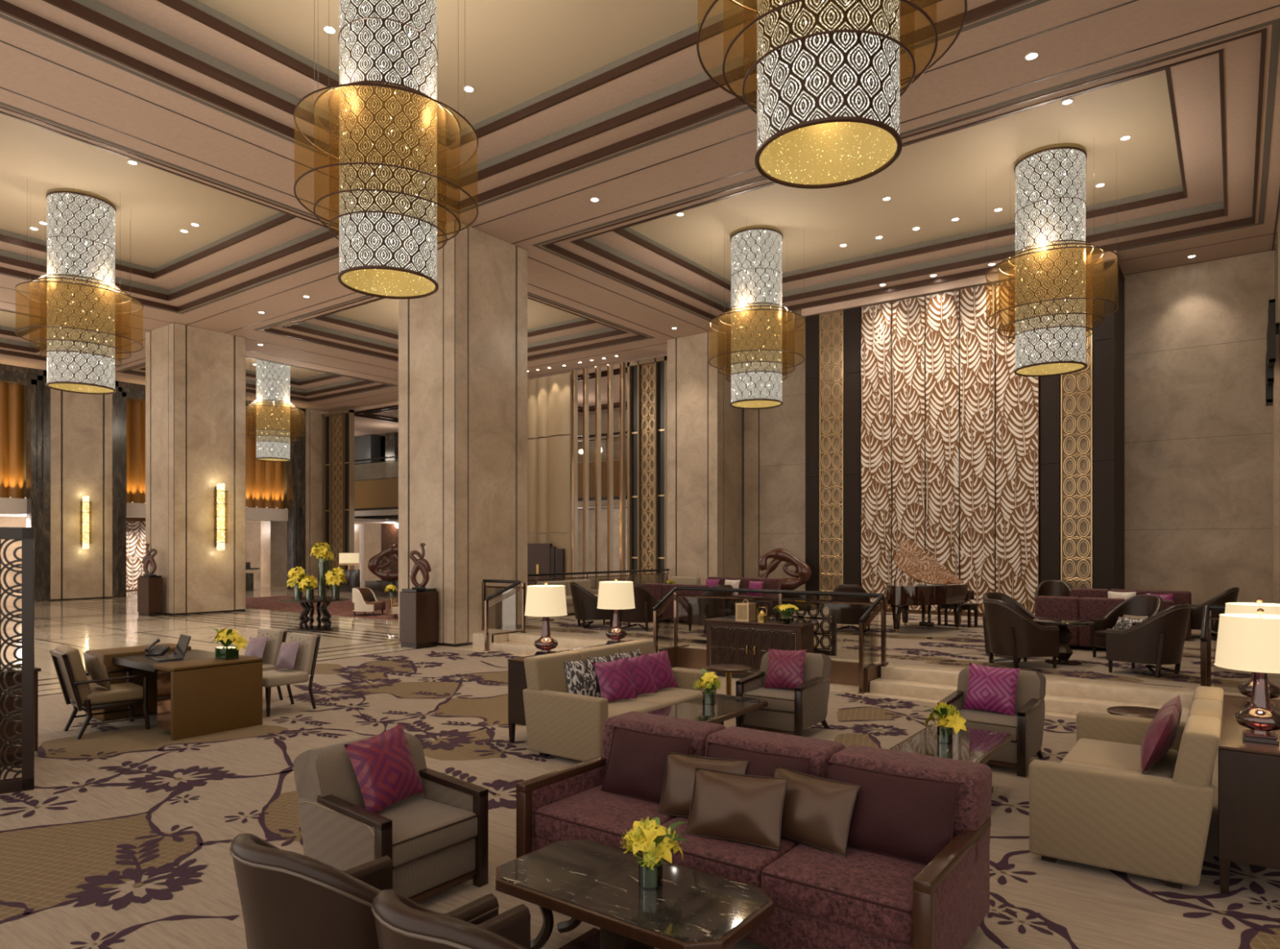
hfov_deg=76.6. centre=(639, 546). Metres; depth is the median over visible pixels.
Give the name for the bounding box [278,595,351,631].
table
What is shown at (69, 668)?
cushion
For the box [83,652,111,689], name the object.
striped cushion
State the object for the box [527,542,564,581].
door
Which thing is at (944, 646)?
floor
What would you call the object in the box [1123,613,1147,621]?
bolster cushion
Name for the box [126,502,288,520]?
trim
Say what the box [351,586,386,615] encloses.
armchair
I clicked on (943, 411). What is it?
relief panel
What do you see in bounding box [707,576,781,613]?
sofa
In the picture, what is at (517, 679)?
console
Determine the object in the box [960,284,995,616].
relief panel
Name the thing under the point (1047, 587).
tub chair
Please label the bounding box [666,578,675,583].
flower arrangement
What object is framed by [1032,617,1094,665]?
pedestal table
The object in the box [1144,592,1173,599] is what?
cushion
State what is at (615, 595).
table lamp
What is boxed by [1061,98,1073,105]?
recessed light
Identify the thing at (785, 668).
cushion
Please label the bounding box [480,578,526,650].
railing
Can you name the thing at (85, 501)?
wall sconce
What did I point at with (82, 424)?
wall
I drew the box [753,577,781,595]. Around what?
cushion
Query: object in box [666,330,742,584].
column
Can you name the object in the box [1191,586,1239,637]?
tub chair
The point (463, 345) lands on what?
column
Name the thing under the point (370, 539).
window
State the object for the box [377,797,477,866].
seat cushion
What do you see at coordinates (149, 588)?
pedestal
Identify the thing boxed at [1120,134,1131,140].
recessed light
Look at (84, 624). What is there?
floor
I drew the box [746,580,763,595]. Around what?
cushion
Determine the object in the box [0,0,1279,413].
ceiling
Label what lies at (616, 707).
seat cushion
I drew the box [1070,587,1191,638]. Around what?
sofa
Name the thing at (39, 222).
recessed light
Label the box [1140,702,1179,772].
cushion
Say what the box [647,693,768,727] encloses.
marble coffee table
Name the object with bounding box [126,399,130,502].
panel
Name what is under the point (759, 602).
seat cushion
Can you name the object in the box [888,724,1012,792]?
marble coffee table
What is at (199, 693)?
desk
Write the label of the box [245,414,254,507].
panel
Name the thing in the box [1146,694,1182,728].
cushion
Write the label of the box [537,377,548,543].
oak panel
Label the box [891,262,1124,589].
wall
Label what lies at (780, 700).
seat cushion
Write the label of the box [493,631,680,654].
stair step
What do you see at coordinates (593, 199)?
recessed light
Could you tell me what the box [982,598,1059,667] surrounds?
tub chair
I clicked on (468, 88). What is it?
recessed light
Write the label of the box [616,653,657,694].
cushion
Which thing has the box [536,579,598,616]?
sofa
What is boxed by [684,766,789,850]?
leather cushion
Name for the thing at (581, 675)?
cushion
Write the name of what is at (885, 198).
recessed light
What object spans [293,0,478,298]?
chandelier
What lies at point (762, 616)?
jar
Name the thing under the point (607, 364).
mirror
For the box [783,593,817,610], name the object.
plinth
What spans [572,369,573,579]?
mirror
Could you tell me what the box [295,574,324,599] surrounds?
flower arrangement
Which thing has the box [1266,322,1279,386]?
wall frame
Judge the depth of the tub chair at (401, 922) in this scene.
2.31 m
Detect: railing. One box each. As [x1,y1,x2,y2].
[354,431,626,480]
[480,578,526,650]
[527,568,669,589]
[652,586,887,693]
[1200,604,1235,693]
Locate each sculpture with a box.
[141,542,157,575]
[367,544,398,581]
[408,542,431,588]
[757,547,811,590]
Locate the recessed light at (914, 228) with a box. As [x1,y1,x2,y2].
[911,226,919,230]
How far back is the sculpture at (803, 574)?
21.95 m
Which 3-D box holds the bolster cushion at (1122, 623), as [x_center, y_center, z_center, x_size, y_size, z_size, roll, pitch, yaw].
[7.351,1.170,12.209,0.179,0.199,0.420,0,0,-22]
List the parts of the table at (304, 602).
leg, leg, leg, leg, leg, leg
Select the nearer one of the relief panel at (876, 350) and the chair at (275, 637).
the chair at (275, 637)
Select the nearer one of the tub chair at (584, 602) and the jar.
the jar
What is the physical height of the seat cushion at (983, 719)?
0.150 m
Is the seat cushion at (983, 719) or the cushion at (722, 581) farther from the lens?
the cushion at (722, 581)
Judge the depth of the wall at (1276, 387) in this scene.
16.05 m
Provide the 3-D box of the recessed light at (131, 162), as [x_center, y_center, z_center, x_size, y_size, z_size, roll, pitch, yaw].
[-9.500,-7.194,15.172,0.171,0.024,0.171,0,0,36]
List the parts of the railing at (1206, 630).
post, post, handrail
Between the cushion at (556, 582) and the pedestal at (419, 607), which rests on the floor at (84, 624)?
the pedestal at (419, 607)
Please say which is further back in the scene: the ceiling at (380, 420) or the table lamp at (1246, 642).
the ceiling at (380, 420)
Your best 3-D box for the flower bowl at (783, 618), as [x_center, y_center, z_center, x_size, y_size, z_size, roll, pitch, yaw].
[2.167,0.988,12.007,0.428,0.281,0.381,0,0,36]
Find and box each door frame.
[0,363,50,600]
[111,380,305,597]
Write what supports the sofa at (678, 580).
on the floor at (944, 646)
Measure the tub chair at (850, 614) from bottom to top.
0.954 m
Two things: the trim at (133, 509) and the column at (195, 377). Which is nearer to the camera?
the column at (195, 377)
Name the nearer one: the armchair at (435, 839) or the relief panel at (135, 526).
the armchair at (435, 839)
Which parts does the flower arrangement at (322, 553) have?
flower, flower, flower, flower, flower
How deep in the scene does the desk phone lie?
9.44 m
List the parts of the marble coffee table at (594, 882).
leg, leg, post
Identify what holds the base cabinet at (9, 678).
on the floor at (123, 835)
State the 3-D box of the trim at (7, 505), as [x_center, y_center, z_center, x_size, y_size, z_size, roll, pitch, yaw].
[-25.329,-1.500,27.103,0.880,0.560,7.880,0,0,36]
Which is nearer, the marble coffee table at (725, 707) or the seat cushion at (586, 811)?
the seat cushion at (586, 811)
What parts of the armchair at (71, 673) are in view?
frame, leg, leg, seat frame, arm, arm, leg, leg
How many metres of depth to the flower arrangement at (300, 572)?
19.56 m
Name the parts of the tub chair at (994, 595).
leg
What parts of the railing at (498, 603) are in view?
post, post, glass panel, handrail, post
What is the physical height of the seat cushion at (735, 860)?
0.170 m
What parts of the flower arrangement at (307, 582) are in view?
flower, flower, flower, flower, flower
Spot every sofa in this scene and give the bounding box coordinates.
[515,711,991,948]
[522,639,716,760]
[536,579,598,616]
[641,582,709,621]
[671,576,700,584]
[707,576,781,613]
[1029,685,1223,888]
[1035,595,1173,647]
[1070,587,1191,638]
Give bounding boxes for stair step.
[437,644,1076,718]
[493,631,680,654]
[870,662,1195,721]
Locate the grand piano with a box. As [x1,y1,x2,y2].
[886,539,973,631]
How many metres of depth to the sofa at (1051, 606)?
13.27 m
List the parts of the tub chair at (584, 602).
leg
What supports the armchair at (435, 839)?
on the floor at (123, 835)
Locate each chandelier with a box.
[14,191,143,394]
[245,357,304,461]
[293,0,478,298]
[696,0,967,188]
[708,227,804,408]
[985,130,1118,376]
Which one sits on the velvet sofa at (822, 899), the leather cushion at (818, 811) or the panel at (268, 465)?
the leather cushion at (818, 811)
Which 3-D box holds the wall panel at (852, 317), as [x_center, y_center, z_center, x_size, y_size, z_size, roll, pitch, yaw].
[5.662,-2.320,21.552,0.460,8.020,0.120,0,0,36]
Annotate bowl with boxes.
[773,604,799,622]
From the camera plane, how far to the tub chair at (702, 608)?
15.71 m
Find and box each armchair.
[49,644,150,738]
[293,731,488,902]
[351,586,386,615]
[391,602,398,617]
[735,651,831,736]
[937,665,1045,777]
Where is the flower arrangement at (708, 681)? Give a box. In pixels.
[692,667,721,704]
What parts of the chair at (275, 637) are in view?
seat, backrest, leg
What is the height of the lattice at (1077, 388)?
8.036 m
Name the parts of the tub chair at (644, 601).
leg, leg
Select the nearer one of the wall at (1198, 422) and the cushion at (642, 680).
the cushion at (642, 680)
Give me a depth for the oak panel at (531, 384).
30.49 m
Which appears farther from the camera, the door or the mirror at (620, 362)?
the door
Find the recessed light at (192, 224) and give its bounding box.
[191,222,199,226]
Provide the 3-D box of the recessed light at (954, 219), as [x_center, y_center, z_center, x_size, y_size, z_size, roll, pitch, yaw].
[6.929,-7.194,17.804,0.171,0.024,0.171,0,0,36]
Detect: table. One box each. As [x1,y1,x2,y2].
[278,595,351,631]
[495,838,773,948]
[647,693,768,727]
[706,663,751,694]
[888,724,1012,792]
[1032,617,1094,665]
[1106,705,1159,718]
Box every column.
[145,322,245,615]
[398,219,527,646]
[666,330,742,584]
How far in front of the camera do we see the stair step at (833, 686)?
11.27 m
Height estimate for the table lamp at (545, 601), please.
0.783 m
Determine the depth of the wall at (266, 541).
40.57 m
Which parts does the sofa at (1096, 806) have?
arm, arm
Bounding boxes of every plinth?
[364,580,398,596]
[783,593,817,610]
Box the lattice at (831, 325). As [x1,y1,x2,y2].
[819,310,844,608]
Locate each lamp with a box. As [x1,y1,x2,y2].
[338,552,359,569]
[524,581,567,655]
[596,577,635,644]
[1213,608,1279,744]
[1224,597,1279,709]
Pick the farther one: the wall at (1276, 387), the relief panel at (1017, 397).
the relief panel at (1017, 397)
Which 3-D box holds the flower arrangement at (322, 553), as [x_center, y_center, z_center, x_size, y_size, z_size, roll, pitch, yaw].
[-7.737,0.560,19.857,0.642,1.370,0.622,0,0,-15]
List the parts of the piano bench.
leg, leg, seat, leg, leg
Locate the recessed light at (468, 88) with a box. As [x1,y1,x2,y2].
[463,85,474,92]
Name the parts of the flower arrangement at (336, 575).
flower, flower, flower, flower, flower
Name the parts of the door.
handle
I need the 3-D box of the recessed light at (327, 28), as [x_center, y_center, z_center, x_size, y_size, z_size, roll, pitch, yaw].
[-4.320,-7.194,11.278,0.171,0.024,0.171,0,0,36]
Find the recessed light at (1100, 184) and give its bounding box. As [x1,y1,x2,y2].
[1095,182,1105,187]
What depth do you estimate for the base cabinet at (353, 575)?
35.79 m
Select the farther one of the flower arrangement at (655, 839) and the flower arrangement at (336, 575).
the flower arrangement at (336, 575)
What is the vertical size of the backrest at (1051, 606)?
0.800 m
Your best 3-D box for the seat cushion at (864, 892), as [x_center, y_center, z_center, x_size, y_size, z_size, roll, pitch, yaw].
[1.081,1.625,3.959,0.741,0.170,0.720,0,0,36]
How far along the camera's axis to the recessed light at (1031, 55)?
10.75 m
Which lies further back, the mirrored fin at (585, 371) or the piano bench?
the mirrored fin at (585, 371)
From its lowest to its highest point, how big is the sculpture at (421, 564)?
0.919 m
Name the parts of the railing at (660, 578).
glass panel, handrail, post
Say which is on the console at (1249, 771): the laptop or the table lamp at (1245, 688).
the table lamp at (1245, 688)
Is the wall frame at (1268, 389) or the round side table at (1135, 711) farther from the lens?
the wall frame at (1268, 389)
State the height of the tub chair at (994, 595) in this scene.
0.954 m
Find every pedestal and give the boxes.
[137,574,163,615]
[400,587,438,648]
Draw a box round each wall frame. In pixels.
[1265,351,1272,405]
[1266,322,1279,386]
[1267,298,1275,367]
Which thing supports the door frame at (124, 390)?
in the wall at (82, 424)
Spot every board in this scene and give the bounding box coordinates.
[804,314,819,607]
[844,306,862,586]
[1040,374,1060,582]
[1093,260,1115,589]
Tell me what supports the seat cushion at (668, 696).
on the sofa at (561, 722)
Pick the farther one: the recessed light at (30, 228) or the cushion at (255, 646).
the recessed light at (30, 228)
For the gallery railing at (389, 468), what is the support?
on the balcony at (374, 497)
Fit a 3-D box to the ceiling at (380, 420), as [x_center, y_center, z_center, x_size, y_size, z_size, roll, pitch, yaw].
[-8.086,-6.625,39.995,31.600,0.450,9.120,0,0,36]
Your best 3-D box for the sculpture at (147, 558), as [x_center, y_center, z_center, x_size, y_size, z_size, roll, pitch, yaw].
[-14.336,0.372,23.671,0.446,0.938,0.196,0,0,-1]
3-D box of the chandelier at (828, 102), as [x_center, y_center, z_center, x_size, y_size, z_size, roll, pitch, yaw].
[1.579,-5.240,6.844,2.197,3.920,2.197,0,0,39]
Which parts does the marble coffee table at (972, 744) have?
frame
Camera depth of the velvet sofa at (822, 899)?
4.02 m
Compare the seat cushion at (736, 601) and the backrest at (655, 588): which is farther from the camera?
the seat cushion at (736, 601)
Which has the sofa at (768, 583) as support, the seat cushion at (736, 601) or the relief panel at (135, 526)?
the seat cushion at (736, 601)
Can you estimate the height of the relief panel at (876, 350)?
7.980 m
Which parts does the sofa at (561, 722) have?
arm, arm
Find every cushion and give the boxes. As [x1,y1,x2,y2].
[54,644,91,703]
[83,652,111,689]
[87,681,142,704]
[244,635,268,657]
[275,640,300,669]
[343,721,425,813]
[364,592,374,601]
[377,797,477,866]
[534,783,676,849]
[536,580,567,595]
[563,656,601,697]
[565,595,573,604]
[566,579,591,595]
[587,652,619,662]
[593,657,637,702]
[600,711,725,768]
[600,724,692,803]
[608,698,661,717]
[613,648,640,657]
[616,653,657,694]
[626,686,706,707]
[639,816,800,886]
[640,648,678,689]
[657,751,748,817]
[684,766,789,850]
[704,725,845,777]
[705,578,719,586]
[706,740,810,776]
[707,576,730,584]
[724,578,740,595]
[729,577,754,594]
[733,594,747,602]
[741,595,762,603]
[742,686,794,712]
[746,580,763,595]
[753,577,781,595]
[760,842,926,942]
[764,648,806,688]
[772,764,859,856]
[826,760,960,864]
[829,744,991,862]
[959,708,1017,741]
[963,662,1019,715]
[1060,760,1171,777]
[1061,737,1178,777]
[1070,587,1109,597]
[1107,591,1136,599]
[1108,588,1149,595]
[1112,616,1144,629]
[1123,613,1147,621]
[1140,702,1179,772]
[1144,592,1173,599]
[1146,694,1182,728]
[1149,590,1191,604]
[1162,599,1173,609]
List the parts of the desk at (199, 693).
copper panel, glass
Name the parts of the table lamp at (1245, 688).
lamp shade, glass, glass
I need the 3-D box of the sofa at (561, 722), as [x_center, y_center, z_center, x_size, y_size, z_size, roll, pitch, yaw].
[-0.155,1.535,8.342,0.989,0.930,2.040,0,0,36]
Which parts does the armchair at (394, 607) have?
seat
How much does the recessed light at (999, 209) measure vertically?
0.024 m
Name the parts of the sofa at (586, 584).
arm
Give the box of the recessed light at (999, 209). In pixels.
[994,207,1002,211]
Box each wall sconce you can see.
[80,495,92,548]
[213,483,227,550]
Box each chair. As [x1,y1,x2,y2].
[229,832,498,948]
[256,627,287,699]
[262,631,320,716]
[371,888,530,948]
[568,581,613,627]
[618,583,661,631]
[686,584,734,633]
[831,584,871,632]
[982,591,1050,653]
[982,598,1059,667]
[1034,579,1071,615]
[1089,594,1163,657]
[1106,603,1191,677]
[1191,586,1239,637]
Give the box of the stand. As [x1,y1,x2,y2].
[384,595,398,613]
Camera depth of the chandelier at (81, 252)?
16.41 m
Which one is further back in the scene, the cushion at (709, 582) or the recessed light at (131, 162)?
the cushion at (709, 582)
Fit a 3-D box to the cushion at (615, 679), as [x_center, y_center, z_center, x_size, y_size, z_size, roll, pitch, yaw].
[-0.252,1.351,8.199,0.412,0.420,0.194,0,0,-32]
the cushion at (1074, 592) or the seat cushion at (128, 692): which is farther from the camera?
the cushion at (1074, 592)
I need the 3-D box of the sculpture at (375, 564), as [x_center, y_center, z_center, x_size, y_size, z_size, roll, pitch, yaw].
[-9.972,0.646,32.387,1.898,1.473,0.400,0,0,8]
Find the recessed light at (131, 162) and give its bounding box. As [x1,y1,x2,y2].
[127,160,137,164]
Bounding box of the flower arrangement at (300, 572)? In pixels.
[285,566,308,598]
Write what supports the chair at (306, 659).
on the floor at (123, 835)
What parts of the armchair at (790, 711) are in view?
wooden arm, panel, seat, rail, backrest, wooden arm, panel, leg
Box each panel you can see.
[0,382,8,497]
[8,383,23,497]
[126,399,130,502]
[126,516,145,591]
[130,400,142,502]
[142,401,145,502]
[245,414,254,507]
[254,416,264,507]
[264,461,274,508]
[274,461,283,508]
[527,378,538,543]
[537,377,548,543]
[548,373,572,579]
[860,302,892,612]
[891,296,926,613]
[925,289,960,615]
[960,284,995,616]
[995,279,1039,615]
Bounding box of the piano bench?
[937,602,977,626]
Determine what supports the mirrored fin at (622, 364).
on the floor at (84, 624)
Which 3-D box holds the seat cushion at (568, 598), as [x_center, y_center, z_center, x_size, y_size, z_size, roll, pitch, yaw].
[-1.864,1.335,20.177,0.650,0.170,0.884,0,0,36]
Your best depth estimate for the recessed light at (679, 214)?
17.54 m
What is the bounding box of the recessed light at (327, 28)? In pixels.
[323,25,336,34]
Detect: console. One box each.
[507,640,633,743]
[1217,695,1279,893]
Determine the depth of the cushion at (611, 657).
8.46 m
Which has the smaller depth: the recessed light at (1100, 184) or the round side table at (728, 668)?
the round side table at (728, 668)
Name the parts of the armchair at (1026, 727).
wooden arm, panel, backrest, rail, seat, wooden arm, panel, leg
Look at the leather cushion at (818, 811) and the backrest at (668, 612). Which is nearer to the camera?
the leather cushion at (818, 811)
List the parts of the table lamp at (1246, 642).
lamp shade, glass, glass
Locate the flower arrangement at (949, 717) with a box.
[923,702,966,743]
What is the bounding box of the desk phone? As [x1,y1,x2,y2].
[144,638,170,655]
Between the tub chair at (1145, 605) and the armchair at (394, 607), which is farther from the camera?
the armchair at (394, 607)
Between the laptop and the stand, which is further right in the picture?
the stand
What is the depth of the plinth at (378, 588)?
32.31 m
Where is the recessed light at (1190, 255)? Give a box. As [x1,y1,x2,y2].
[1186,254,1195,257]
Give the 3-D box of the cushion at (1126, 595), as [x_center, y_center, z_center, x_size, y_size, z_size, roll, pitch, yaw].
[9.168,1.050,15.431,0.480,0.399,0.181,0,0,36]
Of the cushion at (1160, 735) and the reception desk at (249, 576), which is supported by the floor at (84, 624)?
the reception desk at (249, 576)
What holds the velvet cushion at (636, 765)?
on the velvet sofa at (822, 899)
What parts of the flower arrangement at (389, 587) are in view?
flower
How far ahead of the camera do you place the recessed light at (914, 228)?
18.33 m
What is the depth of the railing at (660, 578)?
23.13 m
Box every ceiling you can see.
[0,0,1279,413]
[351,362,626,436]
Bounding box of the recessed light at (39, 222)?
[38,221,46,224]
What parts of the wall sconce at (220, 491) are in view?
plate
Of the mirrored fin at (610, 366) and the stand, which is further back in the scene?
the mirrored fin at (610, 366)
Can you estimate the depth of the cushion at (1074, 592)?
15.97 m
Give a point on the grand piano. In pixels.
(935, 584)
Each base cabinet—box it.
[0,665,41,767]
[339,568,359,591]
[703,617,816,678]
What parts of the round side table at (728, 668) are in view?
stem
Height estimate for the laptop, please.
0.254 m
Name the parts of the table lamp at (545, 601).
glass, lamp shade, glass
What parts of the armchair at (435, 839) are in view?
panel, wooden arm, backrest, seat, rail, panel, wooden arm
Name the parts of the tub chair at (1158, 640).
leg, leg, leg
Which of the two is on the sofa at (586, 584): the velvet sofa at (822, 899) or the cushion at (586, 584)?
the cushion at (586, 584)
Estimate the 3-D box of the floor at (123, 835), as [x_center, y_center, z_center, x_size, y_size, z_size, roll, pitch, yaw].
[-0.153,2.058,5.665,18.955,0.125,12.948,0,0,36]
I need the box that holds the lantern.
[735,599,755,621]
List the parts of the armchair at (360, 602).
seat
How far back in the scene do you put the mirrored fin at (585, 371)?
29.05 m
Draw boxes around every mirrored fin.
[572,369,577,579]
[582,367,588,578]
[595,365,600,577]
[607,363,613,577]
[619,361,625,577]
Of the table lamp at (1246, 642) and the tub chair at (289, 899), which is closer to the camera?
the tub chair at (289, 899)
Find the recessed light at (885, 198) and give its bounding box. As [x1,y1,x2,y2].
[882,196,890,200]
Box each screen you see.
[0,526,34,793]
[321,408,354,588]
[626,355,666,576]
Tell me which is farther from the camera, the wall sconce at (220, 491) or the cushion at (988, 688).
the wall sconce at (220, 491)
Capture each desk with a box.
[84,642,262,740]
[245,561,259,590]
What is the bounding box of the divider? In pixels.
[722,595,836,655]
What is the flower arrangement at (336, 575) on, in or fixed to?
on the table at (304, 602)
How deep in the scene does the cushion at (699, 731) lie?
5.24 m
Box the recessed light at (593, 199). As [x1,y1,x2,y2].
[590,197,599,201]
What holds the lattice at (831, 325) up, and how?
attached to the wall at (1119, 277)
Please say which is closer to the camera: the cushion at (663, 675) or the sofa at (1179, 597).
the cushion at (663, 675)
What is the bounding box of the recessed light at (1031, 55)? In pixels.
[1024,51,1039,60]
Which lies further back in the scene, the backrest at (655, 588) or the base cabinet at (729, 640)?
the backrest at (655, 588)
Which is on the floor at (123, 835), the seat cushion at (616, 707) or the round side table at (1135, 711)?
the round side table at (1135, 711)
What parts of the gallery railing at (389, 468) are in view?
glass, handrail, post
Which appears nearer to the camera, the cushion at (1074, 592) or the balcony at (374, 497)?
the cushion at (1074, 592)
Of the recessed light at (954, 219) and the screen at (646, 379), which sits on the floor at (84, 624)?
the screen at (646, 379)
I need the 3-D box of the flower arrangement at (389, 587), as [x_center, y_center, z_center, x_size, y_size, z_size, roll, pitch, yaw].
[-7.355,1.280,23.947,0.388,0.381,0.516,0,0,-17]
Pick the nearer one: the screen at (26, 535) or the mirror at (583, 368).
the screen at (26, 535)
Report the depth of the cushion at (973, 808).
4.17 m
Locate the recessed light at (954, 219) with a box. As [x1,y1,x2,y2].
[951,217,959,221]
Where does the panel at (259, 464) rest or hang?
attached to the wall at (266, 541)
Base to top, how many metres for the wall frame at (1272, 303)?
1.200 m
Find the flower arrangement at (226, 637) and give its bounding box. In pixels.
[208,626,248,659]
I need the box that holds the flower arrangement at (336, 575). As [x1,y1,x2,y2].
[321,566,346,598]
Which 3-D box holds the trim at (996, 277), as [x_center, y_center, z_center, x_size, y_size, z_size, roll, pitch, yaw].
[7.526,-6.425,20.120,7.500,0.190,0.220,0,0,36]
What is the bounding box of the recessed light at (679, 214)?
[675,212,684,216]
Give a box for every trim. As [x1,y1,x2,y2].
[0,497,26,514]
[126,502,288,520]
[801,250,1118,317]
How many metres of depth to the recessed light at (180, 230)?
18.45 m
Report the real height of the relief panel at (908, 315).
7.980 m
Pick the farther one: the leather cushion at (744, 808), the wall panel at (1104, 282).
the wall panel at (1104, 282)
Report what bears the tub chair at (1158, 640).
on the floor at (944, 646)
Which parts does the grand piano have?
leg, leg, lid, leg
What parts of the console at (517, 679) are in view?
leg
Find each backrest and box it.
[641,582,662,618]
[662,583,685,620]
[683,584,709,621]
[1035,595,1079,645]
[1079,596,1125,647]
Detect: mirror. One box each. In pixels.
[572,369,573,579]
[582,368,584,578]
[595,365,596,577]
[607,364,608,577]
[619,361,622,577]
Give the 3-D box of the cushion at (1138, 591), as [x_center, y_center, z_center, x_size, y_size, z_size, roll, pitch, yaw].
[9.452,1.230,15.665,0.661,0.800,0.220,0,0,36]
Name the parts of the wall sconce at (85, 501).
plate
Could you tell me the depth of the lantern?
12.36 m
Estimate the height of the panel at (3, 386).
4.500 m
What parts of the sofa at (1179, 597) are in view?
arm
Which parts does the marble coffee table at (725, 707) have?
leg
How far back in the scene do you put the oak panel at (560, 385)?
29.57 m
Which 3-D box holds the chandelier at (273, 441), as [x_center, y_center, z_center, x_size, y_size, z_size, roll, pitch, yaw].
[-13.887,-5.240,30.682,2.197,3.920,2.197,0,0,19]
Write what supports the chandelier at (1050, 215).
hanging from the ceiling at (571, 103)
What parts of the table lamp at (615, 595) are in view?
glass, lamp shade, glass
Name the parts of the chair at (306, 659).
leg, seat, leg, backrest, leg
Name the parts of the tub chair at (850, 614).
leg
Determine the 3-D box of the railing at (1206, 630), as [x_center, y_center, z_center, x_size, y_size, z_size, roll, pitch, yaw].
[6.669,1.329,8.787,0.980,1.341,0.580,0,0,36]
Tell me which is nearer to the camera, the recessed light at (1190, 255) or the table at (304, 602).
the recessed light at (1190, 255)
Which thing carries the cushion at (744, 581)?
on the sofa at (768, 583)
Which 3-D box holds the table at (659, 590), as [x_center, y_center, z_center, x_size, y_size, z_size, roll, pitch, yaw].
[0.962,1.260,18.280,1.700,0.860,0.860,0,0,36]
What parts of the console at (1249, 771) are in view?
leg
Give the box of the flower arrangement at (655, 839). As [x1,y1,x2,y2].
[619,816,688,889]
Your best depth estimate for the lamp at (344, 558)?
35.73 m
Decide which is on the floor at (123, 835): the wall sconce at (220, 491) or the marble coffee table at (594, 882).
the marble coffee table at (594, 882)
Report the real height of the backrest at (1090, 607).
0.800 m
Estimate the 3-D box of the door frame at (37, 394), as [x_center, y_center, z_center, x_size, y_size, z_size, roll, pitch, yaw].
[-24.781,-2.260,26.700,0.640,8.520,8.880,0,0,36]
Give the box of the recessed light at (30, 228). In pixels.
[29,226,38,230]
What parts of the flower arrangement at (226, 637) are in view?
flower, flower, flower, flower, flower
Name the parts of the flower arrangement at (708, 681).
flower, flower, flower, flower, flower, flower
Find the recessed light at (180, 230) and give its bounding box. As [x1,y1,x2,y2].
[179,229,188,232]
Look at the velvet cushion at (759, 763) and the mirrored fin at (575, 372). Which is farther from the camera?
the mirrored fin at (575, 372)
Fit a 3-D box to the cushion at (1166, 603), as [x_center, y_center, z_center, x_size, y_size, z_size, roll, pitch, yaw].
[8.022,1.230,12.757,0.644,0.800,0.220,0,0,36]
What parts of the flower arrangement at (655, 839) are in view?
flower, flower, flower, flower, flower, flower, flower, flower, flower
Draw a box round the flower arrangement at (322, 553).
[310,542,337,597]
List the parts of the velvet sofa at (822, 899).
wooden arm, panel, wooden arm, panel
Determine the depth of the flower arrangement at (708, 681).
7.97 m
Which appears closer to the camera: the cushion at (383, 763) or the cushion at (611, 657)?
the cushion at (383, 763)
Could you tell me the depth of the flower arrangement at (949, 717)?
6.38 m
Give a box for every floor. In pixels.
[0,580,442,696]
[0,646,1279,948]
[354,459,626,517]
[472,608,1279,699]
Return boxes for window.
[354,409,626,581]
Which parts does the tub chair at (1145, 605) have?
leg, seat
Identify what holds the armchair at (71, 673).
on the floor at (123, 835)
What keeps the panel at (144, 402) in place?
attached to the wall at (266, 541)
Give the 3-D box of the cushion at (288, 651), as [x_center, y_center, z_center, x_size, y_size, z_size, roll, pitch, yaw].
[-4.358,1.342,10.011,0.437,0.381,0.164,0,0,35]
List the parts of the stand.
stem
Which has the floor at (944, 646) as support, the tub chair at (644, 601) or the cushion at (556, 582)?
the tub chair at (644, 601)
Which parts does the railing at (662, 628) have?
post, glass panel, post, handrail, post, post, glass panel, post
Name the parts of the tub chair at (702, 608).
leg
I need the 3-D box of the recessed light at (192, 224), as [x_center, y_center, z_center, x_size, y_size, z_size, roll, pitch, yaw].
[-9.941,-7.194,18.102,0.171,0.024,0.171,0,0,36]
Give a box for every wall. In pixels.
[0,385,398,590]
[50,388,328,599]
[742,249,1275,604]
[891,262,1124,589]
[1272,214,1279,603]
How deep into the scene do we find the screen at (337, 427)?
38.32 m
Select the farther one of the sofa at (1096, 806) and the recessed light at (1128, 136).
the recessed light at (1128, 136)
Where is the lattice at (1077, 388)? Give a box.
[1061,265,1093,588]
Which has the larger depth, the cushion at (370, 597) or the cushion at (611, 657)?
the cushion at (370, 597)
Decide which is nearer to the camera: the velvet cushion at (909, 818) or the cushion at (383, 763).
the velvet cushion at (909, 818)
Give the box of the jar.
[756,606,767,622]
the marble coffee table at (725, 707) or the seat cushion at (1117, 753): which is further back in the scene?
the marble coffee table at (725, 707)
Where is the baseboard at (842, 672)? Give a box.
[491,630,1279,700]
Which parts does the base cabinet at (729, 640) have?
door, door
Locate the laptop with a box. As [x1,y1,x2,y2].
[149,633,191,661]
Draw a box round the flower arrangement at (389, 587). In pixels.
[384,583,398,596]
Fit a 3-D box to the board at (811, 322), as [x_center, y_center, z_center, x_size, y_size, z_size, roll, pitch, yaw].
[4.744,-2.320,22.227,0.400,8.020,0.120,0,0,36]
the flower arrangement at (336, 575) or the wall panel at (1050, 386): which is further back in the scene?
the flower arrangement at (336, 575)
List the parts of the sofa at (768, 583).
arm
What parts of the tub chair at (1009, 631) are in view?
leg, leg, leg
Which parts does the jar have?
lid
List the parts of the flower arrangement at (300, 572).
flower, flower, flower, flower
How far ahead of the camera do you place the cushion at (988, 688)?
7.60 m
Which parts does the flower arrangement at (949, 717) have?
flower, flower, flower, flower, flower, flower, flower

